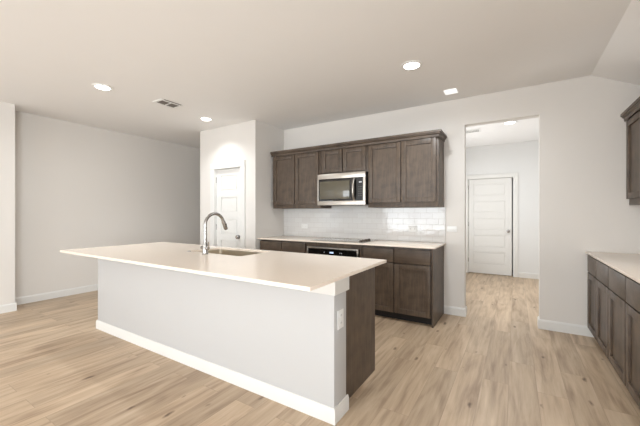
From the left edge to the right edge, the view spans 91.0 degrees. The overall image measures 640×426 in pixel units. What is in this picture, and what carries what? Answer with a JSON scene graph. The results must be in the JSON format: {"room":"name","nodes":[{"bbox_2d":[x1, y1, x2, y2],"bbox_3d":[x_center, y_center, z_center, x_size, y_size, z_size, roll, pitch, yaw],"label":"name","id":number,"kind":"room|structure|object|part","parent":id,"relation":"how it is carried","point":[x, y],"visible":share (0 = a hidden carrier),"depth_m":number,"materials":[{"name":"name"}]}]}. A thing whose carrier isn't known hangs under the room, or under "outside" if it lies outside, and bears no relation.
{"room":"kitchen","nodes":[
{"label":"kitchen","id":0,"kind":"room"},
{"bbox_2d":[0,101,14,304],"bbox_3d":[-6.207,-0.082,1.156,0.455,2.742,7.410,0,0,32],"label":"wall","id":1,"kind":"structure","parent":0,"point":[7,110],"depth_m":4.12,"materials":[{"name":"beige paint"}]},
{"bbox_2d":[15,111,199,297],"bbox_3d":[-3.130,-0.082,6.426,0.120,2.742,4.790,0,0,32],"label":"wall","id":2,"kind":"structure","parent":0,"point":[77,186],"depth_m":5.18,"materials":[{"name":"beige paint"}]},
{"bbox_2d":[0,284,97,313],"bbox_3d":[-4.886,1.236,3.155,0.349,0.105,12.200,0,0,32],"label":"baseboard","id":3,"kind":"structure","parent":2,"relation":"attached to","point":[61,293],"depth_m":4.71,"materials":[{"name":"white paint"}]},
{"bbox_2d":[202,235,207,254],"bbox_3d":[-1.060,0.281,2.902,0.056,0.186,0.056,0,0,32],"label":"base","id":4,"kind":"object","parent":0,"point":[205,246],"depth_m":2.89,"materials":[{"name":"silver metal"}]},
{"bbox_2d":[200,120,260,249],"bbox_3d":[-1.526,-0.082,5.258,1.317,2.742,0.120,0,0,32],"label":"wall","id":5,"kind":"structure","parent":0,"point":[240,141],"depth_m":5.01,"materials":[{"name":"beige paint"}]},
{"bbox_2d":[210,160,244,247],"bbox_3d":[-1.503,0.217,5.226,0.816,2.143,0.150,0,0,32],"label":"door","id":6,"kind":"structure","parent":5,"relation":"in","point":[227,179],"depth_m":5.22,"materials":[{"name":"white paint"}]},
{"bbox_2d":[261,122,283,237],"bbox_3d":[-0.831,-0.082,5.242,0.120,2.742,0.586,0,0,32],"label":"wall","id":7,"kind":"structure","parent":0,"point":[272,138],"depth_m":5.14,"materials":[{"name":"beige paint"}]},
{"bbox_2d":[0,0,639,148],"bbox_3d":[-1.669,-1.323,1.950,7.685,0.462,13.790,0,0,32],"label":"ceiling","id":8,"kind":"structure","parent":0,"point":[281,64],"depth_m":2.89,"materials":[{"name":"white paint"}]},
{"bbox_2d":[92,83,112,90],"bbox_3d":[-2.489,-1.444,3.602,0.204,0.018,0.204,0,0,32],"label":"recessed light","id":9,"kind":"object","parent":8,"relation":"in","point":[104,87],"visible":1,"depth_m":3.58,"materials":[{"name":"white plastic"}]},
{"bbox_2d":[153,99,182,108],"bbox_3d":[-1.997,-1.448,4.138,0.218,0.010,0.300,0,0,32],"label":"ceiling vent","id":10,"kind":"object","parent":8,"relation":"in","point":[163,102],"visible":1,"depth_m":4.12,"materials":[{"name":"white plastic"}]},
{"bbox_2d":[199,117,212,120],"bbox_3d":[-1.743,-1.444,4.810,0.204,0.018,0.204,0,0,32],"label":"recessed light","id":11,"kind":"object","parent":8,"relation":"in","point":[200,118],"visible":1,"depth_m":4.78,"materials":[{"name":"white plastic"}]},
{"bbox_2d":[401,60,422,70],"bbox_3d":[0.896,-1.444,3.075,0.204,0.018,0.204,0,0,32],"label":"recessed light","id":12,"kind":"object","parent":8,"relation":"in","point":[413,64],"visible":1,"depth_m":3.05,"materials":[{"name":"white plastic"}]},
{"bbox_2d":[444,88,457,94],"bbox_3d":[1.552,-1.450,3.733,0.135,0.006,0.150,0,0,32],"label":"recessed light","id":13,"kind":"object","parent":8,"relation":"in","point":[450,91],"visible":1,"depth_m":3.72,"materials":[{"name":"white plastic"}]},
{"bbox_2d":[466,129,480,132],"bbox_3d":[2.649,-1.448,5.512,0.280,0.010,0.200,0,0,32],"label":"ceiling vent","id":14,"kind":"object","parent":8,"relation":"in","point":[468,131],"visible":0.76,"depth_m":5.51,"materials":[{"name":"white plastic"}]},
{"bbox_2d":[503,121,517,124],"bbox_3d":[3.021,-1.444,4.998,0.204,0.018,0.204,0,0,32],"label":"recessed light","id":15,"kind":"object","parent":8,"relation":"in","point":[508,122],"visible":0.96,"depth_m":4.97,"materials":[{"name":"white plastic"}]},
{"bbox_2d":[0,272,639,425],"bbox_3d":[-1.593,1.339,1.903,7.865,0.100,14.150,0,0,32],"label":"floor","id":16,"kind":"structure","parent":0,"point":[493,365],"depth_m":2.43,"materials":[{"name":"brown wood"}]},
{"bbox_2d":[96,258,374,425],"bbox_3d":[-1.009,0.843,3.056,3.080,0.892,0.785,0,0,32],"label":"kitchen island","id":17,"kind":"object","parent":16,"relation":"on","point":[285,346],"visible":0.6,"depth_m":2.35,"materials":[{"name":"white paint"}]},
{"bbox_3d":[-1.165,1.241,2.805,3.076,0.095,0.190,0,0,32],"label":"baseboard","id":18,"kind":"part","parent":17,"relation":"part of","materials":[{"name":"white paint"}]},
{"bbox_2d":[60,242,386,290],"bbox_3d":[-1.072,0.385,2.904,3.106,0.021,1.127,0,0,32],"label":"island countertop","id":19,"kind":"structure","parent":17,"relation":"on","point":[301,271],"depth_m":2.42,"materials":[{"name":"beige stone"}]},
{"bbox_2d":[200,212,227,254],"bbox_3d":[-0.994,0.179,2.999,0.113,0.390,0.290,0,0,32],"label":"kitchen faucet","id":20,"kind":"object","parent":19,"relation":"on","point":[205,247],"visible":1,"depth_m":2.90,"materials":[{"name":"silver metal"}]},
{"bbox_3d":[-1.005,0.091,2.990,0.029,0.214,0.237,0,0,32],"label":"spout","id":21,"kind":"part","parent":20,"relation":"part of","materials":[{"name":"silver metal"}]},
{"bbox_2d":[208,249,258,255],"bbox_3d":[-0.906,0.504,3.145,0.800,0.214,0.475,0,0,32],"label":"sink","id":22,"kind":"object","parent":19,"relation":"in","point":[219,251],"visible":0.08,"depth_m":3.40,"materials":[{"name":"metal"}]},
{"bbox_3d":[-1.165,0.447,2.804,3.080,0.102,0.192,0,0,32],"label":"trim","id":23,"kind":"part","parent":17,"relation":"part of","materials":[{"name":"white paint"}]},
{"bbox_2d":[337,308,343,329],"bbox_3d":[0.132,0.667,1.993,0.008,0.118,0.075,0,0,32],"label":"wall outlet","id":24,"kind":"object","parent":17,"relation":"attached to","point":[340,314],"visible":1,"depth_m":1.98,"materials":[{"name":"white plastic"}]},
{"bbox_3d":[0.291,0.843,2.346,0.015,0.892,0.593,0,0,32],"label":"panel","id":25,"kind":"part","parent":17,"relation":"part of","materials":[{"name":"brown wood"}]},
{"bbox_2d":[260,239,305,252],"bbox_3d":[-0.416,0.842,4.958,0.878,0.893,0.620,0,0,32],"label":"base cabinet","id":26,"kind":"object","parent":16,"relation":"on","point":[273,245],"visible":0.12,"depth_m":4.67,"materials":[{"name":"brown wood"}]},
{"bbox_3d":[-0.749,0.504,4.826,0.422,0.163,0.044,0,0,32],"label":"drawer","id":27,"kind":"part","parent":26,"relation":"part of","materials":[{"name":"brown wood"}]},
{"bbox_3d":[-0.382,0.504,4.598,0.423,0.163,0.044,0,0,32],"label":"drawer","id":28,"kind":"part","parent":26,"relation":"part of","materials":[{"name":"brown wood"}]},
{"bbox_2d":[258,236,445,248],"bbox_3d":[0.330,0.385,4.481,2.651,0.019,0.650,0,0,32],"label":"countertop","id":29,"kind":"structure","parent":26,"relation":"on","point":[390,243],"depth_m":4.12,"materials":[{"name":"beige stone"}]},
{"bbox_2d":[313,238,376,242],"bbox_3d":[0.336,0.357,4.442,0.810,0.036,0.500,0,0,32],"label":"cooktop","id":30,"kind":"object","parent":29,"relation":"in","point":[322,239],"visible":1,"depth_m":4.35,"materials":[{"name":"grey ceramic"}]},
{"bbox_2d":[306,242,362,257],"bbox_3d":[0.330,0.842,4.509,0.862,0.893,0.595,0,0,32],"label":"base cabinet","id":31,"kind":"object","parent":16,"relation":"on","point":[333,245],"visible":0.06,"depth_m":4.23,"materials":[{"name":"brown wood"}]},
{"bbox_2d":[307,246,359,257],"bbox_3d":[0.294,0.792,4.460,0.794,0.664,0.654,0,0,32],"label":"wall oven","id":32,"kind":"object","parent":31,"relation":"in","point":[346,252],"visible":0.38,"depth_m":4.21,"materials":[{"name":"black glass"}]},
{"bbox_3d":[0.160,0.535,4.245,0.750,0.108,0.030,0,0,32],"label":"control panel","id":33,"kind":"part","parent":32,"relation":"part of","materials":[{"name":"black glass"}]},
{"bbox_2d":[362,245,443,327],"bbox_3d":[1.065,0.842,4.039,0.881,0.893,0.624,0,0,32],"label":"base cabinet","id":34,"kind":"object","parent":16,"relation":"on","point":[409,286],"visible":0.8,"depth_m":3.74,"materials":[{"name":"brown wood"}]},
{"bbox_3d":[0.722,0.504,3.911,0.407,0.163,0.044,0,0,32],"label":"drawer","id":35,"kind":"part","parent":34,"relation":"part of","materials":[{"name":"brown wood"}]},
{"bbox_3d":[0.721,0.893,3.909,0.297,0.481,0.010,0,0,32],"label":"door panel","id":36,"kind":"part","parent":34,"relation":"part of","materials":[{"name":"brown wood"}]},
{"bbox_3d":[0.722,0.893,3.911,0.407,0.591,0.044,0,0,32],"label":"door","id":37,"kind":"part","parent":34,"relation":"part of","materials":[{"name":"brown wood"}]},
{"bbox_3d":[1.081,0.893,3.685,0.312,0.481,0.010,0,0,32],"label":"door panel","id":38,"kind":"part","parent":34,"relation":"part of","materials":[{"name":"brown wood"}]},
{"bbox_3d":[1.083,0.504,3.687,0.422,0.163,0.044,0,0,32],"label":"drawer","id":39,"kind":"part","parent":34,"relation":"part of","materials":[{"name":"brown wood"}]},
{"bbox_3d":[1.083,0.893,3.687,0.422,0.591,0.044,0,0,32],"label":"door","id":40,"kind":"part","parent":34,"relation":"part of","materials":[{"name":"brown wood"}]},
{"bbox_3d":[1.433,0.842,3.814,0.018,0.893,0.619,0,0,32],"label":"panel","id":41,"kind":"part","parent":34,"relation":"part of","materials":[{"name":"brown wood"}]},
{"bbox_2d":[587,255,608,357],"bbox_3d":[2.852,0.853,2.775,0.628,0.872,0.879,0,0,32],"label":"base cabinet","id":42,"kind":"object","parent":16,"relation":"on","point":[597,274],"visible":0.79,"depth_m":2.89,"materials":[{"name":"brown wood"}]},
{"bbox_3d":[2.723,0.518,3.121,0.044,0.170,0.408,0,0,32],"label":"drawer","id":43,"kind":"part","parent":42,"relation":"part of","materials":[{"name":"brown wood"}]},
{"bbox_3d":[2.723,0.901,3.121,0.044,0.576,0.408,0,0,32],"label":"door","id":44,"kind":"part","parent":42,"relation":"part of","materials":[{"name":"brown wood"}]},
{"bbox_3d":[2.720,0.901,3.122,0.010,0.466,0.298,0,0,32],"label":"door panel","id":45,"kind":"part","parent":42,"relation":"part of","materials":[{"name":"brown wood"}]},
{"bbox_3d":[2.491,0.518,2.748,0.044,0.170,0.438,0,0,32],"label":"drawer","id":46,"kind":"part","parent":42,"relation":"part of","materials":[{"name":"brown wood"}]},
{"bbox_3d":[2.491,0.901,2.748,0.044,0.576,0.438,0,0,32],"label":"door","id":47,"kind":"part","parent":42,"relation":"part of","materials":[{"name":"brown wood"}]},
{"bbox_3d":[2.489,0.901,2.750,0.010,0.466,0.328,0,0,32],"label":"door panel","id":48,"kind":"part","parent":42,"relation":"part of","materials":[{"name":"brown wood"}]},
{"bbox_2d":[608,267,639,408],"bbox_3d":[2.370,0.853,2.000,0.628,0.872,0.942,0,0,32],"label":"base cabinet","id":49,"kind":"object","parent":16,"relation":"on","point":[623,291],"visible":0.95,"depth_m":2.17,"materials":[{"name":"brown wood"}]},
{"bbox_3d":[2.247,0.518,2.354,0.044,0.170,0.455,0,0,32],"label":"drawer","id":50,"kind":"part","parent":49,"relation":"part of","materials":[{"name":"brown wood"}]},
{"bbox_3d":[2.247,0.901,2.354,0.044,0.576,0.455,0,0,32],"label":"door","id":51,"kind":"part","parent":49,"relation":"part of","materials":[{"name":"brown wood"}]},
{"bbox_3d":[2.244,0.901,2.356,0.010,0.466,0.345,0,0,32],"label":"door panel","id":52,"kind":"part","parent":49,"relation":"part of","materials":[{"name":"brown wood"}]},
{"bbox_3d":[1.998,0.518,1.954,0.044,0.170,0.455,0,0,32],"label":"drawer","id":53,"kind":"part","parent":49,"relation":"part of","materials":[{"name":"brown wood"}]},
{"bbox_3d":[1.998,0.901,1.954,0.044,0.576,0.455,0,0,32],"label":"door","id":54,"kind":"part","parent":49,"relation":"part of","materials":[{"name":"brown wood"}]},
{"bbox_3d":[1.995,0.901,1.956,0.010,0.466,0.345,0,0,32],"label":"door panel","id":55,"kind":"part","parent":49,"relation":"part of","materials":[{"name":"brown wood"}]},
{"bbox_3d":[1.872,0.853,1.198,0.628,0.872,0.942,0,0,32],"label":"base cabinet","id":56,"kind":"object","parent":16,"relation":"on","visible":0},
{"bbox_2d":[585,251,639,282],"bbox_3d":[2.345,0.405,1.972,0.645,0.021,2.785,0,0,32],"label":"countertop","id":57,"kind":"structure","parent":56,"relation":"on","point":[628,264],"depth_m":2.60,"materials":[{"name":"beige stone"}]},
{"bbox_2d":[284,76,639,325],"bbox_3d":[0.889,-0.082,4.588,5.885,2.742,0.120,0,0,32],"label":"wall","id":58,"kind":"structure","parent":0,"point":[584,206],"depth_m":3.45,"materials":[{"name":"beige paint"}]},
{"bbox_2d":[273,151,330,208],"bbox_3d":[-0.300,-0.519,5.047,0.912,0.865,0.355,0,0,32],"label":"upper cabinet","id":59,"kind":"object","parent":58,"relation":"attached to","point":[295,176],"visible":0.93,"depth_m":4.88,"materials":[{"name":"brown wood"}]},
{"bbox_3d":[-0.574,-0.535,5.032,0.318,0.663,0.010,0,0,32],"label":"door panel","id":60,"kind":"part","parent":59,"relation":"part of","materials":[{"name":"brown wood"}]},
{"bbox_3d":[-0.578,-0.535,5.026,0.428,0.773,0.024,0,0,32],"label":"door","id":61,"kind":"part","parent":59,"relation":"part of","materials":[{"name":"brown wood"}]},
{"bbox_3d":[-0.199,-0.535,4.798,0.321,0.663,0.010,0,0,32],"label":"door panel","id":62,"kind":"part","parent":59,"relation":"part of","materials":[{"name":"brown wood"}]},
{"bbox_3d":[-0.203,-0.535,4.793,0.431,0.773,0.024,0,0,32],"label":"door","id":63,"kind":"part","parent":59,"relation":"part of","materials":[{"name":"brown wood"}]},
{"bbox_2d":[270,129,446,156],"bbox_3d":[0.415,-0.966,4.580,2.635,0.077,0.393,0,0,32],"label":"crown molding","id":64,"kind":"structure","parent":59,"relation":"attached to","point":[438,132],"depth_m":4.24,"materials":[{"name":"brown wood"}]},
{"bbox_2d":[321,145,367,174],"bbox_3d":[0.412,-0.764,4.605,0.759,0.375,0.355,0,0,32],"label":"upper cabinet","id":65,"kind":"object","parent":58,"relation":"attached to","point":[351,159],"visible":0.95,"depth_m":4.44,"materials":[{"name":"brown wood"}]},
{"bbox_3d":[0.174,-0.760,4.558,0.332,0.322,0.024,0,0,32],"label":"door","id":66,"kind":"part","parent":65,"relation":"part of","materials":[{"name":"brown wood"}]},
{"bbox_3d":[0.177,-0.760,4.564,0.222,0.212,0.010,0,0,32],"label":"door panel","id":67,"kind":"part","parent":65,"relation":"part of","materials":[{"name":"brown wood"}]},
{"bbox_2d":[317,171,367,205],"bbox_3d":[0.380,-0.347,4.553,0.755,0.448,0.473,0,0,32],"label":"microwave","id":68,"kind":"object","parent":65,"relation":"attached to","point":[350,188],"visible":0.98,"depth_m":4.38,"materials":[{"name":"silver metal"}]},
{"bbox_3d":[0.242,-0.340,4.440,0.604,0.318,0.018,0,0,32],"label":"door","id":69,"kind":"part","parent":68,"relation":"part of","materials":[{"name":"black glass"}]},
{"bbox_3d":[0.454,-0.336,4.269,0.029,0.313,0.070,0,0,32],"label":"handle","id":70,"kind":"part","parent":68,"relation":"part of","materials":[{"name":"silver metal"}]},
{"bbox_3d":[0.541,-0.340,4.253,0.099,0.318,0.018,0,0,32],"label":"control panel","id":71,"kind":"part","parent":68,"relation":"part of","materials":[{"name":"black plastic"}]},
{"bbox_3d":[0.476,-0.760,4.370,0.349,0.322,0.024,0,0,32],"label":"door","id":72,"kind":"part","parent":65,"relation":"part of","materials":[{"name":"brown wood"}]},
{"bbox_3d":[0.480,-0.760,4.376,0.239,0.212,0.010,0,0,32],"label":"door panel","id":73,"kind":"part","parent":65,"relation":"part of","materials":[{"name":"brown wood"}]},
{"bbox_2d":[284,207,445,242],"bbox_3d":[0.496,0.145,4.755,2.646,0.460,0.010,0,0,32],"label":"tile backsplash","id":74,"kind":"structure","parent":58,"relation":"attached to","point":[352,223],"depth_m":4.60,"materials":[{"name":"white tile"}]},
{"bbox_2d":[408,226,416,231],"bbox_3d":[1.259,0.204,4.270,0.118,0.075,0.008,0,0,32],"label":"wall outlet","id":75,"kind":"object","parent":74,"relation":"attached to","point":[410,228],"visible":1,"depth_m":4.27,"materials":[{"name":"white plastic"}]},
{"bbox_2d":[368,136,443,207],"bbox_3d":[1.123,-0.519,4.163,0.913,0.865,0.355,0,0,32],"label":"upper cabinet","id":76,"kind":"object","parent":58,"relation":"attached to","point":[407,173],"visible":0.98,"depth_m":3.99,"materials":[{"name":"brown wood"}]},
{"bbox_3d":[0.845,-0.535,4.141,0.442,0.773,0.024,0,0,32],"label":"door","id":77,"kind":"part","parent":76,"relation":"part of","materials":[{"name":"brown wood"}]},
{"bbox_3d":[0.848,-0.535,4.147,0.332,0.663,0.010,0,0,32],"label":"door panel","id":78,"kind":"part","parent":76,"relation":"part of","materials":[{"name":"brown wood"}]},
{"bbox_3d":[1.222,-0.535,3.906,0.424,0.773,0.024,0,0,32],"label":"door","id":79,"kind":"part","parent":76,"relation":"part of","materials":[{"name":"brown wood"}]},
{"bbox_3d":[1.226,-0.535,3.912,0.314,0.663,0.010,0,0,32],"label":"door panel","id":80,"kind":"part","parent":76,"relation":"part of","materials":[{"name":"brown wood"}]},
{"bbox_2d":[447,226,456,231],"bbox_3d":[1.685,0.195,4.017,0.118,0.074,0.009,0,0,32],"label":"light switch","id":81,"kind":"object","parent":58,"relation":"attached to","point":[449,228],"visible":1,"depth_m":4.01,"materials":[{"name":"white plastic"}]},
{"bbox_2d":[444,305,463,316],"bbox_3d":[1.706,1.236,4.001,0.244,0.105,0.014,0,0,32],"label":"baseboard","id":82,"kind":"structure","parent":58,"relation":"attached to","point":[450,310],"depth_m":4.00,"materials":[{"name":"white paint"}]},
{"bbox_2d":[537,316,593,336],"bbox_3d":[2.690,1.236,3.460,0.484,0.105,0.134,0,0,32],"label":"baseboard","id":83,"kind":"structure","parent":58,"relation":"attached to","point":[569,328],"depth_m":3.41,"materials":[{"name":"white paint"}]},
{"bbox_2d":[466,140,538,276],"bbox_3d":[3.848,-0.082,6.569,2.300,2.742,0.120,0,0,32],"label":"wall","id":84,"kind":"structure","parent":0,"point":[522,158],"depth_m":6.35,"materials":[{"name":"paint"}]},
{"bbox_2d":[466,173,517,276],"bbox_3d":[3.619,0.226,6.693,1.010,2.125,0.150,0,0,32],"label":"door","id":85,"kind":"structure","parent":84,"relation":"in","point":[488,196],"depth_m":6.67,"materials":[{"name":"white paint"}]},
{"bbox_2d":[519,272,538,278],"bbox_3d":[4.410,1.236,6.140,0.893,0.105,0.014,0,0,32],"label":"baseboard","id":86,"kind":"structure","parent":84,"relation":"attached to","point":[521,274],"depth_m":6.28,"materials":[{"name":"white paint"}]},
{"bbox_2d":[512,178,512,275],"bbox_3d":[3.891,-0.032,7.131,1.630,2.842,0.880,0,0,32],"label":"door frame","id":87,"kind":"structure","parent":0,"point":[512,178],"depth_m":7.21,"materials":[{"name":"paint"}]},
{"bbox_3d":[0.718,0.068,-1.373,0.120,2.440,10.426,0,0,32],"label":"wall","id":88,"kind":"structure","parent":0,"visible":0},
{"bbox_2d":[620,96,639,204],"bbox_3d":[2.815,-0.545,2.469,0.371,0.918,1.442,0,0,32],"label":"upper cabinet","id":89,"kind":"object","parent":88,"relation":"attached to","point":[632,112],"visible":1,"depth_m":2.99,"materials":[{"name":"brown wood"}]},
{"bbox_3d":[2.815,-0.966,2.469,0.371,0.077,1.442,0,0,32],"label":"crown moulding","id":90,"kind":"part","parent":89,"relation":"part of","materials":[{"name":"brown wood"}]},
{"bbox_3d":[2.954,-0.535,2.946,0.024,0.773,0.449,0,0,32],"label":"door","id":91,"kind":"part","parent":89,"relation":"part of","materials":[{"name":"brown wood"}]},
{"bbox_3d":[2.959,-0.535,2.943,0.010,0.663,0.339,0,0,32],"label":"door panel","id":92,"kind":"part","parent":89,"relation":"part of","materials":[{"name":"brown wood"}]}
]}

